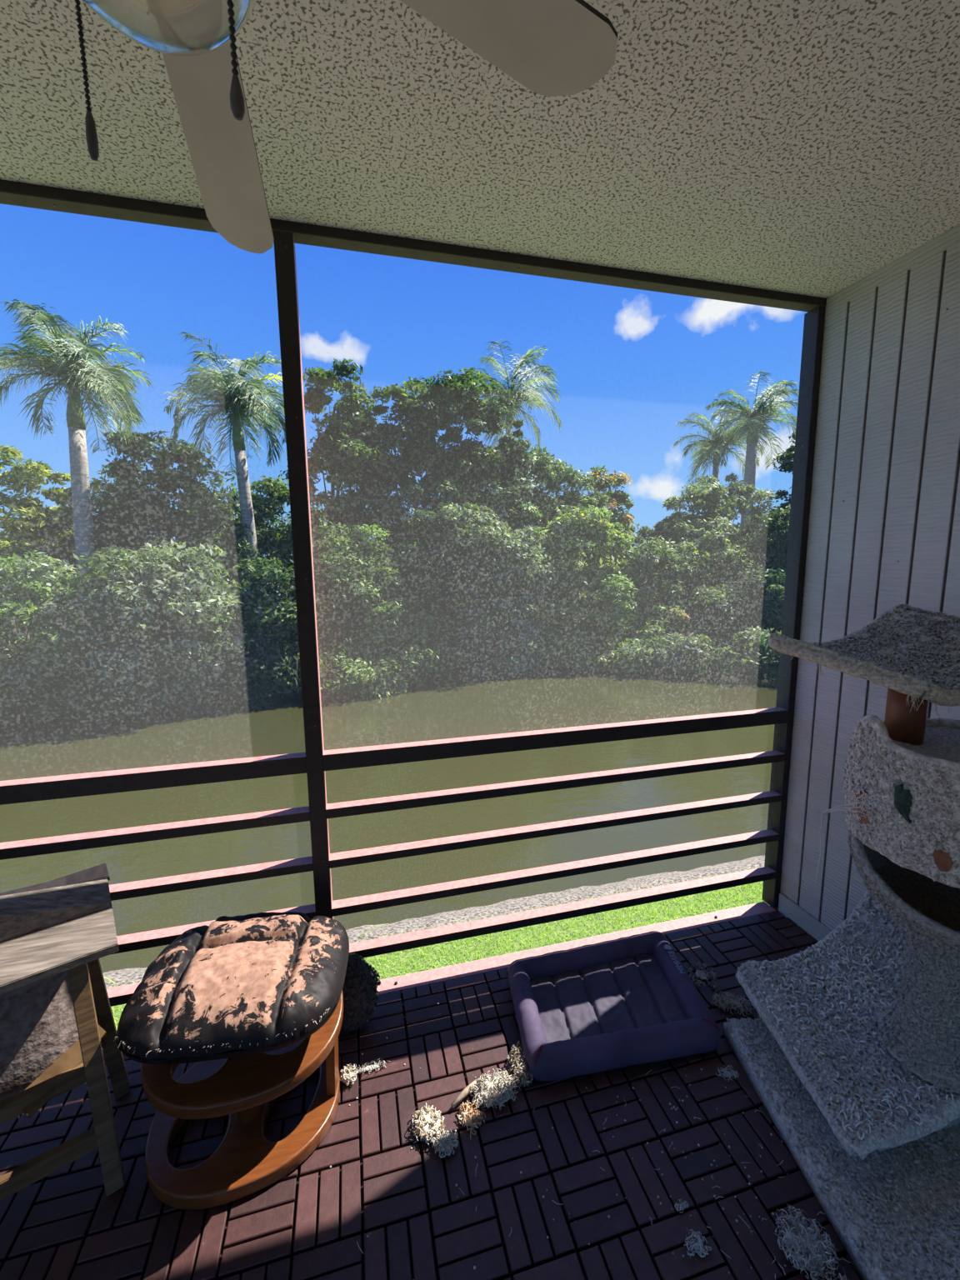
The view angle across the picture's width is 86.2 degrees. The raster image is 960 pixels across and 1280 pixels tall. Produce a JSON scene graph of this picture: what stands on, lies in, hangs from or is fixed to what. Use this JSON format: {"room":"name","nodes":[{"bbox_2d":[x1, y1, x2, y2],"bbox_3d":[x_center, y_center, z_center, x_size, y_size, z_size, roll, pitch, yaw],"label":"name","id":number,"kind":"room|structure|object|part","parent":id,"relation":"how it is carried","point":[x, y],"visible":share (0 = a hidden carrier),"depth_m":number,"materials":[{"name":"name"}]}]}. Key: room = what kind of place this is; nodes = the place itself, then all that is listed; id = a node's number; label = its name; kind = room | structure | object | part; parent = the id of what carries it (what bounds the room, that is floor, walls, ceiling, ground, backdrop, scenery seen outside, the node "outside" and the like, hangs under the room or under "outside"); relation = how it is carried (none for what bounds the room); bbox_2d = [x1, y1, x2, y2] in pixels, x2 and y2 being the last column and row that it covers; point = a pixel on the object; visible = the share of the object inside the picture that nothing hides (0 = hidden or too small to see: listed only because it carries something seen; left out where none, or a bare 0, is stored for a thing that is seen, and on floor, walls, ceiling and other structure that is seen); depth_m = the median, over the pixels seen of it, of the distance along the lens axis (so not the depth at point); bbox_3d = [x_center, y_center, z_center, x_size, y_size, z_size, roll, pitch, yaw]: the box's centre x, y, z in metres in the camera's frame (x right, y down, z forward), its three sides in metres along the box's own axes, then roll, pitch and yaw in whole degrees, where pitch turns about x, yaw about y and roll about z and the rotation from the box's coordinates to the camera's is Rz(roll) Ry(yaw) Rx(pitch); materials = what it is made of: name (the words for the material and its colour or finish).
{"room":"screened porch","nodes":[
{"label":"screened porch","id":0,"kind":"room"},
{"bbox_2d":[0,905,863,1279],"bbox_3d":[-0.433,1.555,0.415,4.300,0.201,2.847,-3,8,-14],"label":"floor","id":1,"kind":"structure","parent":0,"point":[307,1224],"depth_m":1.26,"materials":[{"name":"brown wood"}]},
{"bbox_2d":[0,863,130,1200],"bbox_3d":[-1.359,0.958,1.071,1.018,0.824,0.374,-7,10,-36],"label":"wooden table","id":2,"kind":"object","parent":1,"relation":"on","point":[47,929],"visible":1,"depth_m":1.25,"materials":[{"name":"grey wood"}]},
{"bbox_2d":[0,970,79,1101],"bbox_3d":[-1.299,0.996,1.233,0.567,0.422,0.186,-6,10,-34],"label":"cushion","id":3,"kind":"object","parent":2,"relation":"on","point":[38,1025],"visible":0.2,"depth_m":1.27,"materials":[{"name":"grey fabric"}]},
{"bbox_3d":[-0.943,1.046,1.255,0.164,0.588,0.042,6,11,41],"label":"leg","id":4,"kind":"part","parent":2,"relation":"part of","materials":[{"name":"brown wood"}]},
{"bbox_3d":[-1.054,1.022,1.428,0.081,0.583,0.047,-7,10,-38],"label":"leg","id":5,"kind":"part","parent":2,"relation":"part of","materials":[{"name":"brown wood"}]},
{"bbox_2d":[113,911,349,1209],"bbox_3d":[-0.641,1.067,1.417,0.554,0.475,0.484,-3,8,-14],"label":"footstool","id":6,"kind":"object","parent":1,"relation":"on","point":[256,1000],"visible":1,"depth_m":1.28,"materials":[{"name":"black leather"}]},
{"bbox_3d":[-0.620,0.942,1.224,0.496,0.018,0.077,-2,8,-8],"label":"torn trim","id":7,"kind":"part","parent":6,"relation":"part of","materials":[{"name":"black leather"}]},
{"bbox_2d":[115,911,349,1064],"bbox_3d":[-0.645,0.910,1.406,0.554,0.162,0.462,-3,8,-14],"label":"cushion","id":8,"kind":"object","parent":6,"relation":"on","point":[260,982],"depth_m":1.28,"materials":[{"name":"black leather"}]},
{"bbox_2d":[339,1063,358,1085],"bbox_3d":[-0.386,1.278,1.510,0.058,0.031,0.053,3,9,26],"label":"clump","id":9,"kind":"object","parent":1,"relation":"on","point":[347,1075],"visible":0.99,"depth_m":1.50,"materials":[{"name":"beige fabric"}]},
{"bbox_2d":[340,953,381,1034],"bbox_3d":[-0.406,1.144,1.682,0.155,0.246,0.160,1,8,9],"label":"rag","id":10,"kind":"object","parent":1,"relation":"on","point":[361,982],"visible":0.75,"depth_m":1.63,"materials":[{"name":"black fabric"}]},
{"bbox_2d":[353,1058,386,1074],"bbox_3d":[-0.333,1.280,1.540,0.102,0.018,0.040,-3,8,-14],"label":"clump","id":11,"kind":"object","parent":1,"relation":"on","point":[369,1068],"visible":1,"depth_m":1.54,"materials":[{"name":"white fabric"}]},
{"bbox_2d":[411,1102,444,1144],"bbox_3d":[-0.138,1.291,1.371,0.088,0.039,0.100,-3,8,-14],"label":"clump","id":12,"kind":"object","parent":1,"relation":"on","point":[427,1122],"visible":1,"depth_m":1.36,"materials":[{"name":"beige fabric"}]},
{"bbox_2d":[431,1130,458,1158],"bbox_3d":[-0.090,1.299,1.328,0.069,0.034,0.062,-3,8,-14],"label":"clump","id":13,"kind":"object","parent":1,"relation":"on","point":[445,1142],"visible":1,"depth_m":1.32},
{"bbox_2d":[450,1079,478,1108],"bbox_3d":[-0.042,1.284,1.454,0.018,0.019,0.096,7,11,44],"label":"scrap","id":14,"kind":"object","parent":1,"relation":"on","point":[467,1090],"visible":0.9,"depth_m":1.45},
{"bbox_2d":[456,1100,485,1134],"bbox_3d":[-0.022,1.292,1.399,0.081,0.027,0.072,4,10,32],"label":"clump","id":15,"kind":"object","parent":1,"relation":"on","point":[470,1115],"visible":1,"depth_m":1.39,"materials":[{"name":"beige fabric"}]},
{"bbox_2d":[470,1068,518,1109],"bbox_3d":[0.040,1.268,1.456,0.139,0.055,0.108,-3,8,-14],"label":"clump","id":16,"kind":"object","parent":1,"relation":"on","point":[495,1088],"visible":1,"depth_m":1.44,"materials":[{"name":"beige fabric"}]},
{"bbox_2d":[506,1040,533,1089],"bbox_3d":[0.124,1.262,1.532,0.094,0.044,0.131,-3,8,-14],"label":"clump","id":17,"kind":"object","parent":1,"relation":"on","point":[520,1067],"visible":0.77,"depth_m":1.51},
{"bbox_2d":[330,1003,850,1279],"bbox_3d":[0.412,1.307,1.346,1.603,0.004,1.167,-3,8,-14],"label":"crumbs","id":18,"kind":"object","parent":1,"relation":"on","point":[771,1134],"visible":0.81,"depth_m":1.25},
{"bbox_2d":[507,930,720,1080],"bbox_3d":[0.438,1.206,1.726,0.688,0.090,0.464,-3,8,-14],"label":"pet bed","id":19,"kind":"object","parent":1,"relation":"on","point":[620,1002],"visible":1,"depth_m":1.69,"materials":[{"name":"purple fabric"}]},
{"bbox_2d":[675,1199,689,1212],"bbox_3d":[0.470,1.321,1.200,0.033,0.014,0.024,-3,8,-14],"label":"clump","id":20,"kind":"object","parent":1,"relation":"on","point":[682,1206],"visible":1,"depth_m":1.20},
{"bbox_2d":[683,1229,712,1257],"bbox_3d":[0.477,1.329,1.129,0.060,0.020,0.045,-3,8,-14],"label":"clump","id":21,"kind":"object","parent":1,"relation":"on","point":[697,1245],"visible":1,"depth_m":1.13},
{"bbox_2d":[684,958,716,989],"bbox_3d":[0.807,1.219,1.876,0.122,0.017,0.117,5,10,37],"label":"clump","id":22,"kind":"object","parent":1,"relation":"on","point":[701,974],"visible":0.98,"depth_m":1.87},
{"bbox_2d":[715,1065,738,1080],"bbox_3d":[0.725,1.272,1.509,0.057,0.019,0.046,-5,9,-29],"label":"clump","id":23,"kind":"object","parent":1,"relation":"on","point":[727,1073],"visible":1,"depth_m":1.51,"materials":[{"name":"grey fabric"}]},
{"bbox_2d":[711,990,754,1016],"bbox_3d":[0.861,1.228,1.742,0.134,0.036,0.079,2,9,20],"label":"clump","id":24,"kind":"object","parent":1,"relation":"on","point":[730,1002],"visible":1,"depth_m":1.74,"materials":[{"name":"grey fabric"}]},
{"bbox_2d":[775,1204,839,1279],"bbox_3d":[0.706,1.306,1.113,0.123,0.064,0.113,7,11,43],"label":"clump","id":25,"kind":"object","parent":1,"relation":"on","point":[806,1246],"visible":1,"depth_m":1.10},
{"bbox_2d":[826,1272,846,1279],"bbox_3d":[0.735,1.325,1.012,0.134,0.055,0.106,-2,8,-7],"label":"clump","id":26,"kind":"object","parent":1,"relation":"on","point":[839,1274],"visible":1,"depth_m":1.06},
{"bbox_2d":[722,603,959,1279],"bbox_3d":[1.128,0.625,1.236,0.704,1.368,0.980,-1,8,-2],"label":"cat tree","id":27,"kind":"object","parent":1,"relation":"on","point":[852,1052],"visible":1,"depth_m":1.28,"materials":[{"name":"grey carpet"}]},
{"bbox_2d":[847,826,959,1094],"bbox_3d":[1.194,0.790,1.314,0.429,0.588,0.432,-3,8,-14],"label":"cat tree","id":28,"kind":"object","parent":27,"relation":"on","point":[909,994],"depth_m":1.30,"materials":[{"name":"carpet"}]},
{"bbox_3d":[1.124,0.200,1.355,0.084,0.178,0.084,-3,8,-14],"label":"post","id":29,"kind":"part","parent":27,"relation":"part of","materials":[{"name":"brown wood"}]},
{"bbox_3d":[1.180,0.251,1.226,0.418,0.087,0.418,-3,8,-14],"label":"condo lid","id":30,"kind":"part","parent":27,"relation":"part of","materials":[{"name":"grey carpet"}]},
{"bbox_2d":[0,0,959,298],"bbox_3d":[-0.482,-1.109,0.102,6.300,0.250,2.895,-3,8,-14],"label":"ceiling","id":31,"kind":"structure","parent":0,"point":[807,147],"depth_m":1.15,"materials":[{"name":"white paint"}]},
{"bbox_2d":[75,0,617,254],"bbox_3d":[-0.308,-0.714,0.472,1.045,0.642,1.058,-3,8,-14],"label":"ceiling fan","id":32,"kind":"object","parent":31,"relation":"hanging from","point":[551,47],"visible":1,"depth_m":0.66,"materials":[{"name":"white metal"}]},
{"bbox_3d":[-0.360,-0.617,0.469,0.042,0.224,0.006,3,9,26],"label":"pull chain","id":33,"kind":"part","parent":32,"relation":"part of","materials":[{"name":"black metal"}]},
{"bbox_3d":[-0.375,-0.487,0.495,0.009,0.042,0.009,2,9,19],"label":"pull knob","id":34,"kind":"part","parent":32,"relation":"part of","materials":[{"name":"black wood"}]},
{"bbox_3d":[-0.288,-0.620,0.432,0.202,0.160,0.202,-3,8,-14],"label":"glass globe","id":35,"kind":"part","parent":32,"relation":"part of","materials":[{"name":"white"}]},
{"bbox_3d":[-0.393,-0.745,0.770,0.110,0.068,0.436,-3,8,-14],"label":"blade","id":36,"kind":"part","parent":32,"relation":"part of","materials":[{"name":"white wood"}]},
{"bbox_3d":[-0.198,-0.559,0.362,0.062,0.312,0.006,6,11,41],"label":"pull chain","id":37,"kind":"part","parent":32,"relation":"part of","materials":[{"name":"black metal"}]},
{"bbox_3d":[-0.174,-0.389,0.367,0.009,0.028,0.009,7,11,41],"label":"pull knob","id":38,"kind":"part","parent":32,"relation":"part of","materials":[{"name":"black wood"}]},
{"bbox_3d":[-0.001,-0.759,0.604,0.390,0.035,0.147,-6,10,-33],"label":"blade","id":39,"kind":"part","parent":32,"relation":"part of","materials":[{"name":"white wood"}]},
{"bbox_2d":[775,223,959,930],"bbox_3d":[1.688,0.233,0.801,0.121,2.657,2.798,-3,8,-14],"label":"wall","id":40,"kind":"structure","parent":0,"point":[884,524],"depth_m":1.78,"materials":[{"name":"paint"}]},
{"bbox_2d":[273,230,333,919],"bbox_3d":[-0.546,0.052,1.641,0.053,2.429,0.068,-3,8,-14],"label":"vertical post","id":41,"kind":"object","parent":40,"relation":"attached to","point":[284,245],"depth_m":1.57,"materials":[{"name":"black metal"}]},
{"bbox_2d":[0,707,788,1006],"bbox_3d":[-0.548,0.743,1.727,3.746,0.751,0.044,-3,8,-14],"label":"balcony railing","id":42,"kind":"object","parent":40,"relation":"attached to","point":[17,791],"visible":0.77,"depth_m":1.81,"materials":[{"name":"metal"}]},
{"bbox_3d":[-1.458,1.143,1.549,1.858,0.032,0.044,-3,8,-14],"label":"rail","id":43,"kind":"part","parent":42,"relation":"part of","materials":[{"name":"metal"}]},
{"bbox_3d":[-1.466,0.443,1.448,1.858,0.055,0.044,-3,8,-14],"label":"rail","id":44,"kind":"part","parent":42,"relation":"part of","materials":[{"name":"metal"}]},
{"bbox_3d":[-1.464,0.618,1.473,1.858,0.032,0.044,-3,8,-14],"label":"rail","id":45,"kind":"part","parent":42,"relation":"part of","materials":[{"name":"brown metal"}]},
{"bbox_3d":[-1.462,0.794,1.499,1.858,0.028,0.044,-3,8,-14],"label":"rail","id":46,"kind":"part","parent":42,"relation":"part of","materials":[{"name":"metal"}]},
{"bbox_3d":[-1.460,0.969,1.524,1.858,0.029,0.044,-3,8,-14],"label":"rail","id":47,"kind":"part","parent":42,"relation":"part of","materials":[{"name":"metal"}]},
{"bbox_3d":[0.380,0.881,1.986,1.835,0.029,0.044,-3,8,-14],"label":"rail","id":48,"kind":"part","parent":42,"relation":"part of","materials":[{"name":"metal"}]},
{"bbox_3d":[0.378,0.707,1.961,1.835,0.028,0.044,-3,8,-14],"label":"rail","id":49,"kind":"part","parent":42,"relation":"part of","materials":[{"name":"metal"}]},
{"bbox_3d":[0.376,0.529,1.935,1.835,0.032,0.044,-3,8,-14],"label":"rail","id":50,"kind":"part","parent":42,"relation":"part of","materials":[{"name":"brown metal"}]},
{"bbox_3d":[0.374,0.355,1.910,1.835,0.055,0.044,-3,8,-14],"label":"rail","id":51,"kind":"part","parent":42,"relation":"part of","materials":[{"name":"brown metal"}]},
{"bbox_3d":[0.382,1.055,2.011,1.835,0.032,0.044,-3,8,-14],"label":"rail","id":52,"kind":"part","parent":42,"relation":"part of","materials":[{"name":"metal"}]},
{"bbox_2d":[0,179,826,312],"bbox_3d":[-0.808,-1.150,1.396,4.300,0.030,0.050,-3,8,-14],"label":"top beam","id":53,"kind":"structure","parent":40,"relation":"attached to","point":[16,193],"depth_m":1.53,"materials":[{"name":"black metal"}]},
{"bbox_2d":[101,901,775,1052],"bbox_3d":[-0.793,1.367,1.749,4.269,0.200,0.065,-3,8,-14],"label":"trim","id":54,"kind":"structure","parent":40,"relation":"attached to","point":[482,966],"depth_m":2.02,"materials":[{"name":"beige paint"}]},
{"bbox_2d":[761,305,825,908],"bbox_3d":[1.270,-0.035,2.098,0.032,2.429,0.066,-3,8,-14],"label":"vertical post","id":55,"kind":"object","parent":40,"relation":"attached to","point":[813,326],"depth_m":2.05,"materials":[{"name":"black metal"}]},
{"bbox_2d":[777,892,831,940],"bbox_3d":[1.643,1.327,0.916,0.013,0.091,2.746,-3,8,-14],"label":"baseboard","id":56,"kind":"structure","parent":40,"relation":"attached to","point":[788,908],"depth_m":2.11,"materials":[{"name":"paint"}]},
{"label":"outside","id":57,"kind":"structure","parent":0,"visible":0},
{"bbox_2d":[0,669,777,973],"bbox_3d":[1.995,1.614,20.150,130.000,0.001,26.100,-3,8,-14],"label":"canal water","id":58,"kind":"structure","parent":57,"point":[550,699],"depth_m":10.25,"materials":[{"name":"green liquid"}]},
{"bbox_2d":[4,628,768,723],"bbox_3d":[-1.738,0.921,19.032,28.217,2.033,4.379,-2,8,-11],"label":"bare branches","id":59,"kind":"object","parent":58,"relation":"on","point":[267,655],"visible":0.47,"depth_m":17.09,"materials":[{"name":"brown plant"}]},
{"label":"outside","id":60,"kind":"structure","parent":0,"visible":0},
{"bbox_2d":[102,855,764,988],"bbox_3d":[0.285,3.527,6.769,28.000,0.561,1.192,-3,8,-14],"label":"bank","id":61,"kind":"object","parent":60,"point":[122,977],"visible":0.31,"depth_m":6.56,"materials":[{"name":"grey concrete"}]},
{"bbox_2d":[103,923,387,983],"bbox_3d":[-2.485,3.475,5.563,2.951,0.286,0.187,-3,8,-14],"label":"weeds","id":62,"kind":"object","parent":61,"relation":"on","point":[386,923],"visible":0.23,"depth_m":5.90,"materials":[{"name":"green plant"}]},
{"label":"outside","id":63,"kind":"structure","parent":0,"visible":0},
{"bbox_2d":[3,596,774,722],"bbox_3d":[-6.252,-1.570,42.108,95.000,0.702,56.320,-3,8,-14],"label":"shore","id":64,"kind":"structure","parent":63,"point":[296,695],"depth_m":20.78,"materials":[{"name":"green plant"}]},
{"bbox_2d":[0,444,124,649],"bbox_3d":[-20.312,-2.882,21.436,9.536,9.717,8.443,-3,8,-14],"label":"broadleaf tree","id":65,"kind":"object","parent":64,"relation":"on","point":[37,531],"visible":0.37,"depth_m":19.39,"materials":[{"name":"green plant"}]},
{"bbox_2d":[0,549,145,721],"bbox_3d":[-14.511,-0.146,15.322,8.513,5.969,4.459,-3,8,-14],"label":"shrub","id":66,"kind":"object","parent":64,"relation":"on","point":[25,597],"visible":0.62,"depth_m":14.68,"materials":[{"name":"green plant"}]},
{"bbox_2d":[0,299,154,650],"bbox_3d":[-14.643,-4.899,19.235,5.322,13.388,5.234,5,10,33],"label":"palm tree","id":67,"kind":"object","parent":64,"relation":"on","point":[101,378],"visible":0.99,"depth_m":18.25,"materials":[{"name":"green plant"}]},
{"bbox_2d":[0,650,174,731],"bbox_3d":[-12.974,1.578,15.474,6.996,2.721,3.072,-2,8,-12],"label":"shrub","id":68,"kind":"object","parent":64,"relation":"on","point":[71,698],"visible":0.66,"depth_m":15.01,"materials":[{"name":"green plant"}]},
{"bbox_2d":[40,476,164,649],"bbox_3d":[-16.426,-2.643,23.296,5.610,8.698,6.614,-2,8,-6],"label":"broadleaf tree","id":69,"kind":"object","parent":64,"relation":"on","point":[63,495],"visible":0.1,"depth_m":20.54,"materials":[{"name":"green plant"}]},
{"bbox_2d":[36,539,255,720],"bbox_3d":[-10.202,-0.266,16.038,5.766,5.832,3.778,-4,9,-21],"label":"shrub","id":70,"kind":"object","parent":64,"relation":"on","point":[184,572],"visible":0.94,"depth_m":15.29,"materials":[{"name":"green plant"}]},
{"bbox_2d":[67,426,253,642],"bbox_3d":[-13.676,-3.458,23.209,6.786,10.838,8.257,-3,9,-18],"label":"broadleaf tree","id":71,"kind":"object","parent":64,"relation":"on","point":[145,506],"visible":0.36,"depth_m":20.38,"materials":[{"name":"green plant"}]},
{"bbox_2d":[160,483,265,595],"bbox_3d":[-11.180,-2.379,21.801,4.085,8.276,3.466,-3,8,-14],"label":"broadleaf tree","id":72,"kind":"object","parent":64,"relation":"on","point":[197,537],"visible":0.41,"depth_m":20.71,"materials":[{"name":"green plant"}]},
{"bbox_2d":[160,331,285,662],"bbox_3d":[-9.988,-5.167,21.522,4.947,13.130,5.123,-3,8,-14],"label":"palm tree","id":73,"kind":"object","parent":64,"relation":"on","point":[236,400],"visible":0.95,"depth_m":20.49,"materials":[{"name":"green plant"}]},
{"bbox_2d":[215,475,328,646],"bbox_3d":[-10.676,-3.210,24.942,5.990,9.059,6.222,-8,11,-41],"label":"broadleaf tree","id":74,"kind":"object","parent":64,"relation":"on","point":[270,541],"visible":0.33,"depth_m":23.51,"materials":[{"name":"green plant"}]},
{"bbox_2d":[184,555,376,709],"bbox_3d":[-6.777,-0.280,18.225,6.518,5.428,4.208,-3,8,-14],"label":"shrub","id":75,"kind":"object","parent":64,"relation":"on","point":[251,596],"visible":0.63,"depth_m":17.11,"materials":[{"name":"green plant"}]},
{"bbox_2d":[274,358,431,641],"bbox_3d":[-6.275,-5.322,24.659,9.147,13.506,8.142,-2,8,-10],"label":"broadleaf tree","id":76,"kind":"object","parent":64,"relation":"on","point":[335,450],"visible":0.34,"depth_m":21.25,"materials":[{"name":"green plant"}]},
{"bbox_2d":[287,521,451,700],"bbox_3d":[-4.369,-0.868,19.120,5.723,7.101,4.839,2,9,17],"label":"shrub","id":77,"kind":"object","parent":64,"relation":"on","point":[374,625],"visible":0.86,"depth_m":18.78,"materials":[{"name":"green plant"}]},
{"bbox_2d":[343,500,498,683],"bbox_3d":[-2.215,-1.818,21.028,6.686,7.783,5.172,-4,9,-22],"label":"shrub","id":78,"kind":"object","parent":64,"relation":"on","point":[442,602],"visible":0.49,"depth_m":20.46,"materials":[{"name":"green plant"}]},
{"bbox_2d":[322,367,544,644],"bbox_3d":[-2.672,-5.738,25.014,10.310,13.931,8.297,-8,11,-40],"label":"broadleaf tree","id":79,"kind":"object","parent":64,"relation":"on","point":[455,471],"visible":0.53,"depth_m":22.87,"materials":[{"name":"green plant"}]},
{"bbox_2d":[424,501,562,679],"bbox_3d":[0.633,-1.996,21.955,6.553,7.557,4.196,-3,8,-14],"label":"shrub","id":80,"kind":"object","parent":64,"relation":"on","point":[500,547],"visible":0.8,"depth_m":20.98,"materials":[{"name":"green plant"}]},
{"bbox_2d":[454,338,562,566],"bbox_3d":[1.461,-9.111,32.192,7.321,17.627,6.925,0,8,5],"label":"palm tree","id":81,"kind":"object","parent":64,"relation":"on","point":[518,393],"visible":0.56,"depth_m":30.79,"materials":[{"name":"green plant"}]},
{"bbox_2d":[471,445,610,636],"bbox_3d":[2.614,-4.811,28.431,7.942,11.037,8.102,7,11,42],"label":"broadleaf tree","id":82,"kind":"object","parent":64,"relation":"on","point":[541,506],"visible":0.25,"depth_m":26.36,"materials":[{"name":"green plant"}]},
{"bbox_2d":[513,504,660,674],"bbox_3d":[4.845,-2.210,23.019,6.656,7.754,5.888,1,8,9],"label":"broadleaf tree","id":83,"kind":"object","parent":64,"relation":"on","point":[574,595],"visible":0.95,"depth_m":22.27,"materials":[{"name":"green plant"}]},
{"bbox_2d":[546,465,634,634],"bbox_3d":[6.272,-4.816,30.244,5.972,10.578,4.477,-4,9,-23],"label":"broadleaf tree","id":84,"kind":"object","parent":64,"relation":"on","point":[621,497],"visible":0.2,"depth_m":29.45,"materials":[{"name":"green plant"}]},
{"bbox_2d":[582,658,609,672],"bbox_3d":[4.975,1.151,21.846,1.187,0.891,1.122,2,9,19],"label":"shrub","id":85,"kind":"object","parent":64,"relation":"on","point":[597,667],"visible":0.44,"depth_m":21.56,"materials":[{"name":"green plant"}]},
{"bbox_2d":[645,608,697,639],"bbox_3d":[8.512,-0.039,23.089,2.287,2.811,1.622,-3,8,-14],"label":"shrub","id":86,"kind":"object","parent":64,"relation":"on","point":[682,618],"visible":0.35,"depth_m":22.75,"materials":[{"name":"green plant"}]},
{"bbox_2d":[586,535,781,679],"bbox_3d":[8.387,-1.474,22.325,6.400,6.396,8.119,-3,8,-14],"label":"shrub","id":87,"kind":"object","parent":64,"relation":"on","point":[650,553],"visible":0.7,"depth_m":21.36,"materials":[{"name":"green plant"}]},
{"bbox_2d":[594,472,781,632],"bbox_3d":[12.450,-4.519,29.243,11.186,9.964,9.612,-3,8,-14],"label":"broadleaf tree","id":88,"kind":"object","parent":64,"relation":"on","point":[713,548],"visible":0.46,"depth_m":26.79,"materials":[{"name":"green plant"}]},
{"bbox_2d":[673,401,764,487],"bbox_3d":[16.699,-8.514,36.045,5.359,14.981,5.786,7,11,41],"label":"palm tree","id":89,"kind":"object","parent":64,"relation":"on","point":[710,448],"visible":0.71,"depth_m":34.85,"materials":[{"name":"green plant"}]},
{"bbox_2d":[670,565,785,683],"bbox_3d":[12.645,-0.773,21.798,8.334,4.820,8.130,0,8,5],"label":"shrub","id":90,"kind":"object","parent":64,"relation":"on","point":[753,606],"visible":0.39,"depth_m":22.98,"materials":[{"name":"green plant"}]},
{"bbox_2d":[691,431,795,628],"bbox_3d":[18.384,-6.114,30.222,11.585,13.080,9.606,-2,8,-6],"label":"broadleaf tree","id":91,"kind":"object","parent":64,"relation":"on","point":[787,464],"visible":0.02,"depth_m":30.63,"materials":[{"name":"green plant"}]},
{"bbox_2d":[704,370,799,621],"bbox_3d":[17.274,-8.520,33.416,5.585,15.730,5.854,1,8,12],"label":"palm tree","id":92,"kind":"object","parent":64,"relation":"on","point":[749,424],"visible":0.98,"depth_m":31.98,"materials":[{"name":"green plant"}]},
{"bbox_2d":[733,503,790,629],"bbox_3d":[16.026,-2.549,22.827,6.369,7.903,10.250,-1,8,-2],"label":"shrub","id":93,"kind":"object","parent":64,"relation":"on","point":[769,547],"visible":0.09,"depth_m":25.10,"materials":[{"name":"green plant"}]},
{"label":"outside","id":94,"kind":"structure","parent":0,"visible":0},
{"bbox_2d":[105,866,766,1029],"bbox_3d":[1.376,4.010,2.515,80.000,0.300,7.720,-3,8,-14],"label":"lawn","id":95,"kind":"structure","parent":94,"point":[412,953],"depth_m":5.88,"materials":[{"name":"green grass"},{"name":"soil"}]}
]}

